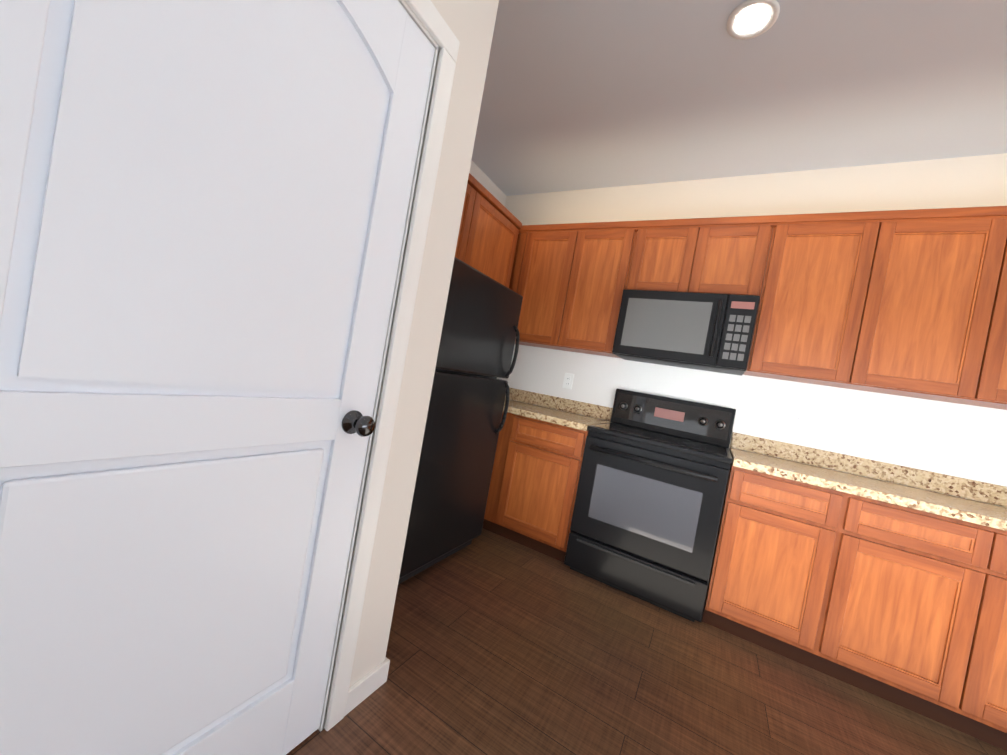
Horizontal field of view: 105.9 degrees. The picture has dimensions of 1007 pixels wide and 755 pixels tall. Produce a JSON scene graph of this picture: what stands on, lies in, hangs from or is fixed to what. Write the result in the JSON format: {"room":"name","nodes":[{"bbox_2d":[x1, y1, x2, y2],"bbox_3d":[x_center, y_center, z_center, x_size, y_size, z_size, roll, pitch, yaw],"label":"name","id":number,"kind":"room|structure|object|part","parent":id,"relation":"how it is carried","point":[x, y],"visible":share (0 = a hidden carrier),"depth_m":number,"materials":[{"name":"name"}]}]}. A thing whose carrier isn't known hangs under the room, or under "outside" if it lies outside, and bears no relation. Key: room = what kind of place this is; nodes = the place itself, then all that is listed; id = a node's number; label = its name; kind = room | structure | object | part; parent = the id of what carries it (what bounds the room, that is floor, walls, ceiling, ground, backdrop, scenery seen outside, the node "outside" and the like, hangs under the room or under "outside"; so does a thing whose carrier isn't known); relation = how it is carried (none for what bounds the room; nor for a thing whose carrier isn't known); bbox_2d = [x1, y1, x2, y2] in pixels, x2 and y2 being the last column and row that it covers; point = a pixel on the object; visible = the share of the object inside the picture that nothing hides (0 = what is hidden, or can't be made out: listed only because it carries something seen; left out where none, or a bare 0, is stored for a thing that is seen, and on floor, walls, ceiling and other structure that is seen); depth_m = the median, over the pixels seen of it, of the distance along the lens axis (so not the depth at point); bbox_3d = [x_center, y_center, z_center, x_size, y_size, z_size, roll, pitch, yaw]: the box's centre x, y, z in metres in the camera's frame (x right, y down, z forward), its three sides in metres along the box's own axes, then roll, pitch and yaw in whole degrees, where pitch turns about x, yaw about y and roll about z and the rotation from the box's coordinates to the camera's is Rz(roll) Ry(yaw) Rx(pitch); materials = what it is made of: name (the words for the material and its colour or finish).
{"room":"kitchen","nodes":[
{"label":"kitchen","id":0,"kind":"room"},
{"bbox_2d":[322,0,498,729],"bbox_3d":[-1.439,-0.498,1.313,2.210,2.740,1.235,11,1,29],"label":"wall block","id":1,"kind":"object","parent":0,"point":[471,24],"visible":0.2,"depth_m":1.24,"materials":[{"name":"white paint"}]},
{"bbox_2d":[360,657,389,691],"bbox_3d":[-0.891,0.945,1.595,1.112,0.078,0.039,11,1,29],"label":"baseboard","id":2,"kind":"structure","parent":1,"relation":"attached to","point":[377,677],"depth_m":1.30,"materials":[{"name":"white wood"}]},
{"bbox_2d":[318,0,459,731],"bbox_3d":[-0.599,-0.019,0.788,0.137,2.106,0.940,11,1,29],"label":"door frame","id":3,"kind":"structure","parent":1,"relation":"attached to","point":[429,21],"depth_m":1.13,"materials":[{"name":"white wood"}]},
{"bbox_2d":[0,0,434,754],"bbox_3d":[-0.550,0.022,0.753,0.105,2.019,0.800,11,1,29],"label":"pantry door","id":4,"kind":"structure","parent":3,"relation":"attached to","point":[202,212],"depth_m":0.71,"materials":[{"name":"white wood"}]},
{"bbox_2d":[469,160,506,205],"bbox_3d":[-0.724,-0.398,2.713,0.120,2.740,1.915,11,1,29],"label":"wall","id":5,"kind":"structure","parent":0,"point":[477,173],"depth_m":3.21,"materials":[{"name":"white paint"}]},
{"bbox_2d":[455,173,521,287],"bbox_3d":[-0.391,-0.981,2.534,0.435,0.610,1.244,11,1,29],"label":"upper cabinet","id":6,"kind":"object","parent":5,"relation":"attached to","point":[490,225],"visible":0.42,"depth_m":2.62,"materials":[{"name":"brown wood"}]},
{"bbox_2d":[286,528,1006,754],"bbox_3d":[-0.932,1.046,0.602,15.390,0.100,5.840,11,1,29],"label":"floor","id":7,"kind":"structure","parent":0,"point":[499,645],"depth_m":1.53,"materials":[{"name":"wood"}]},
{"bbox_2d":[398,257,522,583],"bbox_3d":[-0.507,0.212,2.235,0.855,1.632,0.755,11,1,29],"label":"refrigerator","id":8,"kind":"object","parent":7,"relation":"on","point":[470,391],"visible":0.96,"depth_m":2.00,"materials":[{"name":"black metal"}]},
{"bbox_2d":[482,411,509,530],"bbox_3d":[-0.162,0.643,3.055,0.840,0.872,0.627,11,1,29],"label":"base cabinet","id":9,"kind":"object","parent":7,"relation":"on","point":[501,444],"depth_m":2.66,"materials":[{"name":"brown wood"}]},
{"bbox_2d":[490,415,588,561],"bbox_3d":[0.370,0.743,2.752,0.516,0.872,0.627,11,1,29],"label":"base cabinet","id":10,"kind":"object","parent":7,"relation":"on","point":[537,464],"depth_m":2.49,"materials":[{"name":"brown wood"}]},
{"bbox_2d":[503,399,609,430],"bbox_3d":[0.111,0.229,2.929,1.298,0.040,0.640,11,1,29],"label":"countertop","id":11,"kind":"structure","parent":10,"relation":"on","point":[548,415],"depth_m":2.58,"materials":[{"name":"beige stone"}]},
{"bbox_2d":[564,389,735,621],"bbox_3d":[0.925,0.697,2.385,0.771,1.168,0.691,11,1,29],"label":"range","id":12,"kind":"object","parent":7,"relation":"on","point":[647,514],"depth_m":2.16,"materials":[{"name":"black metal"}]},
{"bbox_3d":[0.989,0.374,2.390,0.570,0.001,0.430,11,1,29],"label":"kitchen range burners","id":13,"kind":"part","parent":12,"relation":"part of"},
{"bbox_2d":[702,468,825,658],"bbox_3d":[1.485,0.951,2.116,0.528,0.872,0.627,11,1,29],"label":"base cabinet","id":14,"kind":"object","parent":7,"relation":"on","point":[760,568],"depth_m":1.89,"materials":[{"name":"brown wood"}]},
{"bbox_2d":[790,488,969,719],"bbox_3d":[1.844,1.018,1.911,0.589,0.872,0.627,11,1,29],"label":"base cabinet","id":15,"kind":"object","parent":7,"relation":"on","point":[890,591],"depth_m":1.67,"materials":[{"name":"brown wood"}]},
{"bbox_2d":[730,448,1006,531],"bbox_3d":[2.289,0.635,1.688,2.224,0.040,0.640,11,1,29],"label":"countertop","id":16,"kind":"structure","parent":15,"relation":"on","point":[938,504],"depth_m":1.80,"materials":[{"name":"beige stone"}]},
{"bbox_2d":[934,524,1006,750],"bbox_3d":[2.245,1.093,1.683,0.589,0.872,0.627,11,1,29],"label":"base cabinet","id":17,"kind":"object","parent":7,"relation":"on","point":[972,700],"depth_m":1.53,"materials":[{"name":"brown wood"}]},
{"bbox_2d":[471,0,1006,195],"bbox_3d":[-0.182,-1.702,0.404,14.790,0.100,5.840,11,1,29],"label":"ceiling","id":18,"kind":"structure","parent":0,"point":[584,94],"depth_m":1.89,"materials":[{"name":"white paint"}]},
{"bbox_2d":[726,0,779,39],"bbox_3d":[1.012,-1.456,1.545,0.184,0.008,0.184,11,1,29],"label":"recessed light","id":19,"kind":"object","parent":18,"relation":"in","point":[748,19],"visible":1,"depth_m":1.54,"materials":[{"name":"white glass"}]},
{"bbox_2d":[497,153,1006,506],"bbox_3d":[1.162,-0.067,2.807,14.070,2.740,0.120,11,1,29],"label":"wall","id":20,"kind":"structure","parent":0,"point":[965,441],"depth_m":2.36,"materials":[{"name":"white paint"}]},
{"bbox_2d":[509,223,568,348],"bbox_3d":[0.375,-0.703,3.036,0.539,0.910,0.327,11,1,29],"label":"upper cabinet","id":21,"kind":"object","parent":20,"relation":"attached to","point":[536,270],"depth_m":2.92,"materials":[{"name":"brown wood"}]},
{"bbox_2d":[505,387,612,422],"bbox_3d":[0.273,0.179,3.198,1.298,0.100,0.020,11,1,29],"label":"backsplash","id":22,"kind":"structure","parent":20,"relation":"attached to","point":[593,410],"depth_m":3.07,"materials":[{"name":"beige stone"}]},
{"bbox_2d":[562,373,573,388],"bbox_3d":[0.524,0.029,3.079,0.078,0.124,0.008,11,1,29],"label":"outlet","id":23,"kind":"object","parent":20,"relation":"attached to","point":[568,381],"visible":1,"depth_m":3.08,"materials":[{"name":"white plastic"}]},
{"bbox_2d":[549,221,640,357],"bbox_3d":[0.706,-0.641,2.847,0.476,0.910,0.327,11,1,29],"label":"upper cabinet","id":24,"kind":"object","parent":20,"relation":"attached to","point":[597,258],"depth_m":2.71,"materials":[{"name":"brown wood"}]},
{"bbox_2d":[629,219,688,291],"bbox_3d":[1.141,-0.778,2.617,0.448,0.480,0.327,11,1,29],"label":"upper cabinet","id":25,"kind":"object","parent":20,"relation":"attached to","point":[657,248],"depth_m":2.51,"materials":[{"name":"brown wood"}]},
{"bbox_2d":[673,215,776,297],"bbox_3d":[1.421,-0.726,2.457,0.449,0.480,0.327,11,1,29],"label":"upper cabinet","id":26,"kind":"object","parent":20,"relation":"attached to","point":[720,255],"depth_m":2.31,"materials":[{"name":"brown wood"}]},
{"bbox_2d":[612,289,759,375],"bbox_3d":[1.172,-0.302,2.491,0.769,0.434,0.450,11,1,29],"label":"microwave","id":27,"kind":"object","parent":26,"relation":"attached to","point":[712,332],"visible":1,"depth_m":2.32,"materials":[{"name":"black"}]},
{"bbox_2d":[743,212,864,385],"bbox_3d":[1.802,-0.436,2.223,0.521,0.910,0.327,11,1,29],"label":"upper cabinet","id":28,"kind":"object","parent":20,"relation":"attached to","point":[797,332],"depth_m":2.11,"materials":[{"name":"brown wood"}]},
{"bbox_2d":[730,432,1006,507],"bbox_3d":[2.451,0.586,1.957,2.224,0.100,0.020,11,1,29],"label":"backsplash","id":29,"kind":"structure","parent":20,"relation":"attached to","point":[932,481],"depth_m":2.14,"materials":[{"name":"beige stone"}]},
{"bbox_2d":[829,206,992,401],"bbox_3d":[2.166,-0.368,2.015,0.573,0.910,0.327,11,1,29],"label":"upper cabinet","id":30,"kind":"object","parent":20,"relation":"attached to","point":[910,303],"depth_m":1.91,"materials":[{"name":"brown wood"}]},
{"bbox_2d":[951,206,1006,409],"bbox_3d":[2.553,-0.296,1.795,0.573,0.910,0.327,11,1,29],"label":"upper cabinet","id":31,"kind":"object","parent":20,"relation":"attached to","point":[982,376],"depth_m":1.77,"materials":[{"name":"brown wood"}]}
]}

